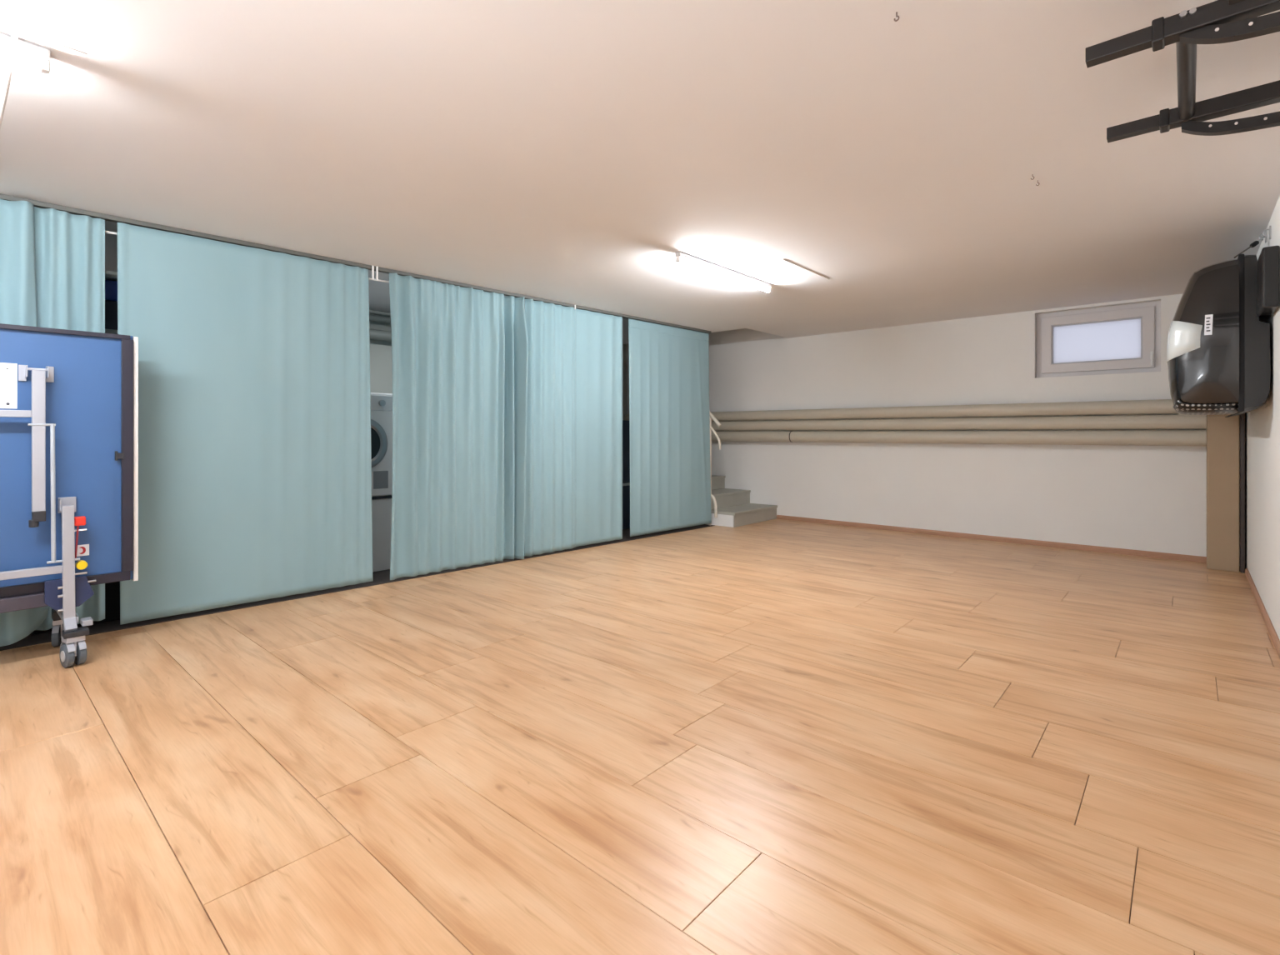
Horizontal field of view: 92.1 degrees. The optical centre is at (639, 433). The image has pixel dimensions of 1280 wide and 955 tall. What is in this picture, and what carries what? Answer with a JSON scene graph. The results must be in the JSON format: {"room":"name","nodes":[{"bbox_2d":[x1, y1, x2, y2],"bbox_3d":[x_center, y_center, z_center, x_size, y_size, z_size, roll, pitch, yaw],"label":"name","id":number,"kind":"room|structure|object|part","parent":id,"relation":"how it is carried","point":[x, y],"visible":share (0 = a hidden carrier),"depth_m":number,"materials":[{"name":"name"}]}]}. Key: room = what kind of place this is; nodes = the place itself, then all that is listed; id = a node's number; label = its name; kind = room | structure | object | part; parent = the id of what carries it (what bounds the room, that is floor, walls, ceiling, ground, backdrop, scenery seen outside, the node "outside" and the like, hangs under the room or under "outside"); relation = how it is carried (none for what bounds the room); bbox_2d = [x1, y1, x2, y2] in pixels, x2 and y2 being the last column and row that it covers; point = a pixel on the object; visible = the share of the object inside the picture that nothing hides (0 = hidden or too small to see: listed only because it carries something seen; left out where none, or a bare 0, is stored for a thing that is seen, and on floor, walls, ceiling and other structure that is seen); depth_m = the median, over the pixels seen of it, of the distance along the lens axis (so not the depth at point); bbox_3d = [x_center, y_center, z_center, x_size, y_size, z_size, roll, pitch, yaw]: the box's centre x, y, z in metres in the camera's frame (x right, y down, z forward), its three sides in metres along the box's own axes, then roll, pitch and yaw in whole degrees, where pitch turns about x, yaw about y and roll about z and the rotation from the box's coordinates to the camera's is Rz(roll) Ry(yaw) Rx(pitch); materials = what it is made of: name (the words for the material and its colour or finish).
{"room":"basement room","nodes":[
{"label":"basement room","id":0,"kind":"room"},
{"bbox_2d":[105,270,392,394],"bbox_3d":[-2.418,-0.055,6.426,0.150,2.310,4.800,0,0,42],"label":"wall","id":1,"kind":"structure","parent":0,"point":[381,368],"depth_m":6.13,"materials":[{"name":"paint"}]},
{"bbox_2d":[369,313,390,323],"bbox_3d":[-2.387,-1.120,6.198,0.070,0.070,4.300,0,0,42],"label":"pipe","id":2,"kind":"object","parent":1,"relation":"attached to","point":[374,317],"visible":0.02,"depth_m":6.00,"materials":[{"name":"grey metal"}]},
{"bbox_2d":[369,328,391,341],"bbox_3d":[-2.387,-0.960,6.198,0.100,0.100,4.300,0,0,42],"label":"pipe","id":3,"kind":"object","parent":1,"relation":"attached to","point":[375,334],"visible":0.02,"depth_m":5.99,"materials":[{"name":"grey metal"}]},
{"bbox_2d":[622,344,626,419],"bbox_3d":[-4.136,-0.550,5.357,0.100,3.500,11.720,0,0,42],"label":"wall","id":4,"kind":"structure","parent":0,"point":[624,346],"depth_m":9.67,"materials":[{"name":"paint"}]},
{"bbox_2d":[0,518,1279,954],"bbox_3d":[-1.500,1.148,3.017,6.950,0.104,11.720,0,0,42],"label":"floor","id":5,"kind":"structure","parent":0,"point":[773,737],"depth_m":2.07,"materials":[{"name":"brown wood"}]},
{"bbox_2d":[0,323,138,668],"bbox_3d":[-3.176,0.297,2.679,0.539,1.605,1.540,0,0,42],"label":"table","id":6,"kind":"object","parent":5,"relation":"on","point":[69,398],"visible":1,"depth_m":2.98,"materials":[{"name":"blue wood"}]},
{"bbox_3d":[-2.800,0.036,2.871,0.028,0.657,0.046,0,0,42],"label":"leg","id":7,"kind":"part","parent":6,"relation":"part of","materials":[{"name":"silver metal"}]},
{"bbox_3d":[-2.756,0.282,2.903,0.017,0.656,0.178,0,0,42],"label":"linkage rod","id":8,"kind":"part","parent":6,"relation":"part of","materials":[{"name":"silver metal"}]},
{"bbox_3d":[-2.991,0.934,3.198,0.080,0.048,0.080,0,0,42],"label":"caster plate","id":9,"kind":"part","parent":6,"relation":"part of","materials":[{"name":"grey plastic"}]},
{"bbox_3d":[-2.706,0.644,2.925,0.080,0.598,0.050,0,0,42],"label":"chassis post","id":10,"kind":"part","parent":6,"relation":"part of","materials":[{"name":"silver metal"}]},
{"bbox_3d":[-2.676,0.945,2.924,0.075,0.026,0.090,0,0,42],"label":"caster plate","id":11,"kind":"part","parent":6,"relation":"part of","materials":[{"name":"grey plastic"}]},
{"bbox_3d":[-2.709,0.522,2.966,0.008,0.156,0.017,0,0,42],"label":"latch cord","id":12,"kind":"part","parent":6,"relation":"part of","materials":[{"name":"red fabric"}]},
{"bbox_3d":[-2.707,0.423,2.979,0.035,0.043,0.043,0,0,42],"label":"latch handle","id":13,"kind":"part","parent":6,"relation":"part of","materials":[{"name":"red plastic"}]},
{"bbox_3d":[-2.708,0.638,2.990,0.040,0.042,0.042,0,0,42],"label":"release knob","id":14,"kind":"part","parent":6,"relation":"part of","materials":[{"name":"yellow plastic"}]},
{"bbox_3d":[-2.644,0.133,3.224,0.085,1.265,0.019,0,0,42],"label":"edge rail","id":15,"kind":"part","parent":6,"relation":"part of","materials":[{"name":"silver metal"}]},
{"bbox_2d":[105,273,117,334],"bbox_3d":[-3.343,0.065,3.804,0.464,2.070,0.964,0,0,42],"label":"shelf unit","id":16,"kind":"object","parent":5,"relation":"on","point":[107,277],"visible":0.02,"depth_m":3.69,"materials":[{"name":"silver metal"}]},
{"bbox_2d":[105,300,117,329],"bbox_3d":[-3.359,-0.711,3.785,0.350,0.178,0.500,0,0,42],"label":"storage box","id":17,"kind":"object","parent":16,"relation":"on","point":[111,307],"visible":0.02,"depth_m":3.72,"materials":[{"name":"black plastic"}]},
{"bbox_2d":[105,280,117,301],"bbox_3d":[-3.352,-0.861,3.785,0.360,0.118,0.450,0,0,42],"label":"storage box","id":18,"kind":"object","parent":17,"relation":"on","point":[111,287],"visible":0.02,"depth_m":3.71,"materials":[{"name":"blue plastic"}]},
{"bbox_3d":[-3.343,-0.940,3.804,0.450,0.020,0.950,0,0,42],"label":"shelf","id":19,"kind":"part","parent":16,"relation":"part of","materials":[{"name":"silver metal"}]},
{"bbox_3d":[-3.343,-0.610,3.804,0.450,0.020,0.950,0,0,42],"label":"shelf","id":20,"kind":"part","parent":16,"relation":"part of","materials":[{"name":"silver metal"}]},
{"bbox_2d":[371,498,392,571],"bbox_3d":[-2.399,0.812,5.005,0.605,0.575,0.700,0,0,42],"label":"plinth","id":21,"kind":"object","parent":5,"relation":"on","point":[381,508],"visible":0.03,"depth_m":4.92,"materials":[{"name":"grey metal"}]},
{"bbox_2d":[371,495,392,499],"bbox_3d":[-2.390,0.512,4.997,0.610,0.022,0.620,0,0,42],"label":"mat","id":22,"kind":"object","parent":21,"relation":"on","point":[388,496],"visible":0.02,"depth_m":4.92,"materials":[{"name":"grey plastic"}]},
{"bbox_2d":[370,392,392,496],"bbox_3d":[-2.372,0.090,4.981,0.638,0.820,0.600,0,0,42],"label":"washing machine","id":23,"kind":"object","parent":22,"relation":"on","point":[381,403],"visible":0.31,"depth_m":4.90,"materials":[{"name":"white metal"}]},
{"bbox_3d":[-2.157,0.080,4.777,0.016,0.292,0.292,0,0,42],"label":"door glass","id":24,"kind":"part","parent":23,"relation":"part of","materials":[{"name":"black glass"}]},
{"bbox_3d":[-2.154,0.080,4.774,0.038,0.410,0.410,0,0,42],"label":"door","id":25,"kind":"part","parent":23,"relation":"part of","materials":[{"name":"silver metal"}]},
{"bbox_3d":[-2.160,-0.240,4.793,0.011,0.120,0.580,0,0,42],"label":"control panel","id":26,"kind":"part","parent":23,"relation":"part of","materials":[{"name":"white plastic"}]},
{"bbox_2d":[622,420,629,529],"bbox_3d":[-0.360,0.475,7.207,0.492,1.250,1.100,0,0,42],"label":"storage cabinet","id":27,"kind":"object","parent":5,"relation":"on","point":[626,438],"visible":0.18,"depth_m":7.08,"materials":[{"name":"black"}]},
{"bbox_3d":[-0.181,0.585,7.048,0.014,0.030,1.060,0,0,42],"label":"rail","id":28,"kind":"part","parent":27,"relation":"part of","materials":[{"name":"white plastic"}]},
{"bbox_2d":[708,410,721,524],"bbox_3d":[0.539,-0.008,7.625,1.111,2.215,0.042,0,0,42],"label":"handrail","id":29,"kind":"object","parent":5,"relation":"on","point":[711,416],"visible":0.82,"depth_m":7.32,"materials":[{"name":"beige"}]},
{"bbox_3d":[0.836,0.450,7.361,0.034,1.300,0.034,0,0,42],"label":"post","id":30,"kind":"part","parent":29,"relation":"part of","materials":[{"name":"beige"}]},
{"bbox_3d":[0.857,0.847,7.343,0.150,0.307,0.038,0,0,42],"label":"rail","id":31,"kind":"part","parent":29,"relation":"part of","materials":[{"name":"beige metal"}]},
{"bbox_3d":[0.539,-0.595,7.625,1.111,1.040,0.042,0,0,42],"label":"rail","id":32,"kind":"part","parent":29,"relation":"part of","materials":[{"name":"beige metal"}]},
{"bbox_3d":[0.577,-0.360,7.591,1.004,1.101,0.030,0,0,42],"label":"rail","id":33,"kind":"part","parent":29,"relation":"part of","materials":[{"name":"beige"}]},
{"bbox_2d":[707,475,777,527],"bbox_3d":[0.683,0.670,8.230,2.012,0.860,1.020,0,0,42],"label":"staircase","id":34,"kind":"structure","parent":5,"relation":"on","point":[735,509],"depth_m":7.72,"materials":[{"name":"white concrete"}]},
{"bbox_3d":[0.796,1.029,7.457,0.788,0.138,0.014,0,0,42],"label":"panel","id":35,"kind":"part","parent":34,"relation":"part of","materials":[{"name":"white plastic"}]},
{"bbox_2d":[1240,413,1244,573],"bbox_3d":[4.764,-0.054,4.877,0.026,2.308,0.040,0,0,42],"label":"post","id":36,"kind":"object","parent":5,"relation":"on","point":[1242,416],"visible":0.56,"depth_m":4.86,"materials":[{"name":"black metal"}]},
{"bbox_2d":[0,0,1279,344],"bbox_3d":[-1.450,-1.310,3.073,7.150,0.200,12.070,0,0,42],"label":"ceiling","id":37,"kind":"structure","parent":0,"point":[562,151],"depth_m":2.55,"materials":[{"name":"paint"}]},
{"bbox_2d":[0,0,23,129],"bbox_3d":[-2.077,-1.190,2.028,2.600,0.041,0.017,0,0,42],"label":"cable","id":38,"kind":"object","parent":37,"relation":"attached to","point":[19,2],"visible":0.91,"depth_m":1.95,"materials":[{"name":"white plastic"}]},
{"bbox_2d":[0,33,50,74],"bbox_3d":[-2.275,-1.175,1.505,0.048,0.067,1.210,0,0,42],"label":"tube light","id":39,"kind":"object","parent":37,"relation":"attached to","point":[26,53],"visible":1,"depth_m":1.91,"materials":[{"name":"white plastic"}]},
{"bbox_2d":[20,30,87,54],"bbox_3d":[-1.814,-1.208,1.912,0.008,0.003,0.150,0,0,42],"label":"ceiling strip","id":40,"kind":"object","parent":37,"relation":"attached to","point":[21,32],"visible":1,"depth_m":1.91,"materials":[{"name":"grey paint"}]},
{"bbox_2d":[0,193,710,333],"bbox_3d":[-1.690,-1.159,4.723,0.059,0.099,7.227,0,0,44],"label":"track","id":41,"kind":"object","parent":37,"relation":"attached to","point":[36,203],"visible":0.85,"depth_m":4.08,"materials":[{"name":"grey metal"}]},
{"bbox_2d":[0,199,49,646],"bbox_3d":[-3.574,-0.057,2.684,0.092,2.243,1.474,0,0,45],"label":"curtain","id":42,"kind":"object","parent":41,"relation":"hanging from","point":[17,267],"visible":0.27,"depth_m":3.12,"materials":[{"name":"fabric"}]},
{"bbox_2d":[34,206,104,629],"bbox_3d":[-3.045,-0.076,3.299,0.050,2.203,0.282,0,0,42],"label":"curtain","id":43,"kind":"object","parent":41,"relation":"hanging from","point":[70,248],"visible":0.33,"depth_m":3.32,"materials":[{"name":"fabric"}]},
{"bbox_3d":[-2.960,-1.122,3.447,0.014,0.014,0.095,0,0,44],"label":"rod","id":44,"kind":"part","parent":41,"relation":"part of","materials":[{"name":"white plastic"}]},
{"bbox_2d":[117,222,373,624],"bbox_3d":[-2.419,-0.054,3.946,0.032,2.248,1.420,0,0,44],"label":"curtain","id":45,"kind":"object","parent":41,"relation":"hanging from","point":[255,454],"visible":0.95,"depth_m":3.88,"materials":[{"name":"fabric"}]},
{"bbox_3d":[-1.912,-1.122,4.526,0.014,0.014,0.170,0,0,44],"label":"rod","id":46,"kind":"part","parent":41,"relation":"part of","materials":[{"name":"white plastic"}]},
{"bbox_2d":[389,272,528,579],"bbox_3d":[-1.401,-0.047,4.936,0.186,2.262,1.195,0,0,42],"label":"curtain","id":47,"kind":"object","parent":41,"relation":"hanging from","point":[460,355],"visible":1,"depth_m":4.93,"materials":[{"name":"fabric"}]},
{"bbox_2d":[525,299,622,556],"bbox_3d":[-0.581,-0.049,5.821,0.048,2.258,1.194,0,0,44],"label":"curtain","id":48,"kind":"object","parent":41,"relation":"hanging from","point":[573,493],"visible":0.99,"depth_m":5.76,"materials":[{"name":"fabric"}]},
{"bbox_2d":[628,318,711,536],"bbox_3d":[0.368,-0.057,6.824,0.012,2.243,1.386,0,0,44],"label":"curtain","id":49,"kind":"object","parent":41,"relation":"hanging from","point":[669,423],"visible":1,"depth_m":6.76,"materials":[{"name":"fabric"}]},
{"bbox_2d":[675,251,771,293],"bbox_3d":[0.650,-1.175,4.565,0.048,0.067,1.210,0,0,42],"label":"tube light","id":50,"kind":"object","parent":37,"relation":"attached to","point":[682,257],"visible":1,"depth_m":4.48,"materials":[{"name":"white plastic"}]},
{"bbox_2d":[782,259,829,279],"bbox_3d":[1.236,-1.208,4.559,0.007,0.003,0.740,0,0,42],"label":"ceiling strip","id":51,"kind":"object","parent":37,"relation":"attached to","point":[782,259],"visible":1,"depth_m":4.52,"materials":[{"name":"grey paint"}]},
{"bbox_2d":[894,11,899,21],"bbox_3d":[0.738,-1.198,1.772,0.015,0.028,0.004,0,0,42],"label":"hook","id":52,"kind":"object","parent":37,"relation":"attached to","point":[897,16],"visible":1,"depth_m":1.77,"materials":[{"name":"grey metal"}]},
{"bbox_2d":[626,293,1239,565],"bbox_3d":[2.473,-0.550,7.493,7.150,3.500,0.250,0,0,42],"label":"wall","id":53,"kind":"structure","parent":0,"point":[1152,498],"depth_m":6.57,"materials":[{"name":"paint"}]},
{"bbox_2d":[624,399,1177,420],"bbox_3d":[2.287,-0.231,7.382,6.618,0.128,0.164,0,0,42],"label":"pipe","id":54,"kind":"object","parent":53,"relation":"attached to","point":[1157,406],"visible":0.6,"depth_m":6.32,"materials":[{"name":"paint"}]},
{"bbox_2d":[711,430,1206,445],"bbox_3d":[2.284,0.040,7.379,6.618,0.142,0.171,0,0,42],"label":"pipe","id":55,"kind":"object","parent":53,"relation":"attached to","point":[1130,437],"visible":0.86,"depth_m":6.16,"materials":[{"name":"metal"}]},
{"bbox_2d":[711,414,1206,430],"bbox_3d":[2.287,-0.098,7.382,6.618,0.128,0.164,0,0,42],"label":"pipe","id":56,"kind":"object","parent":53,"relation":"attached to","point":[1171,421],"visible":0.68,"depth_m":6.22,"materials":[{"name":"metal"}]},
{"bbox_2d":[776,515,1206,562],"bbox_3d":[3.289,1.075,6.592,4.075,0.050,0.014,0,0,42],"label":"baseboard","id":57,"kind":"structure","parent":53,"relation":"attached to","point":[1062,545],"depth_m":6.18,"materials":[{"name":"brown wood"}]},
{"bbox_2d":[1036,300,1160,377],"bbox_3d":[4.304,-0.865,5.827,0.950,0.640,0.150,0,0,42],"label":"window","id":58,"kind":"structure","parent":53,"relation":"in","point":[1126,338],"depth_m":5.80,"materials":[{"name":"white plastic"}]},
{"bbox_3d":[4.313,-0.865,5.837,0.690,0.380,0.006,0,0,42],"label":"pane","id":59,"kind":"part","parent":58,"relation":"part of","materials":[{"name":"white glass"}]},
{"bbox_3d":[4.577,-0.670,5.512,0.024,0.130,0.041,0,0,42],"label":"handle","id":60,"kind":"part","parent":58,"relation":"part of","materials":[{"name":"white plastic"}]},
{"bbox_2d":[1206,415,1239,572],"bbox_3d":[4.781,-0.054,5.062,0.188,2.308,0.319,0,0,42],"label":"pillar","id":61,"kind":"structure","parent":0,"point":[1222,432],"depth_m":4.94,"materials":[{"name":"paint"}]},
{"bbox_2d":[1245,195,1279,639],"bbox_3d":[1.140,-0.005,0.606,0.200,2.410,11.820,0,0,42],"label":"wall","id":62,"kind":"structure","parent":0,"point":[1262,423],"depth_m":3.63,"materials":[{"name":"paint"}]},
{"bbox_2d":[1085,0,1279,142],"bbox_3d":[1.648,-1.025,1.752,0.562,0.230,0.732,0,0,42],"label":"ceiling mount bracket","id":63,"kind":"object","parent":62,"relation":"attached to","point":[1217,22],"visible":1,"depth_m":1.69,"materials":[{"name":"black metal"}]},
{"bbox_3d":[1.513,-1.050,1.491,0.407,0.052,0.050,0,0,42],"label":"arm","id":64,"kind":"part","parent":63,"relation":"part of","materials":[{"name":"black metal"}]},
{"bbox_3d":[1.912,-1.050,1.940,0.407,0.052,0.050,0,0,42],"label":"arm","id":65,"kind":"part","parent":63,"relation":"part of","materials":[{"name":"black metal"}]},
{"bbox_2d":[1166,245,1279,417],"bbox_3d":[3.741,-0.559,4.020,0.442,0.881,2.060,0,0,42],"label":"box","id":66,"kind":"object","parent":62,"relation":"attached to","point":[1218,357],"visible":1,"depth_m":3.47,"materials":[{"name":"black plastic"}]},
{"bbox_3d":[3.254,-0.550,3.758,0.121,0.241,0.453,0,0,24],"label":"panel","id":67,"kind":"part","parent":66,"relation":"part of","materials":[{"name":"white plastic"}]},
{"bbox_3d":[3.797,-0.560,4.181,0.304,0.875,1.745,0,0,42],"label":"lid","id":68,"kind":"part","parent":66,"relation":"part of","materials":[{"name":"black plastic"}]},
{"bbox_2d":[1173,399,1238,414],"bbox_3d":[3.442,-0.160,3.765,0.281,0.083,0.595,0,0,42],"label":"grille","id":69,"kind":"object","parent":66,"relation":"attached to","point":[1187,407],"depth_m":3.57,"materials":[{"name":"black plastic"}]},
{"bbox_2d":[1233,225,1270,258],"bbox_3d":[3.561,-1.095,3.532,0.360,0.203,0.124,0,0,-27],"label":"wire","id":70,"kind":"object","parent":62,"relation":"attached to","point":[1255,243],"visible":1,"depth_m":3.56,"materials":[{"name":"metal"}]},
{"bbox_2d":[1245,568,1279,659],"bbox_3d":[0.967,1.075,0.572,0.014,0.050,11.340,0,0,42],"label":"baseboard","id":71,"kind":"structure","parent":62,"relation":"attached to","point":[1273,635],"depth_m":3.63,"materials":[{"name":"brown wood"}]}
]}

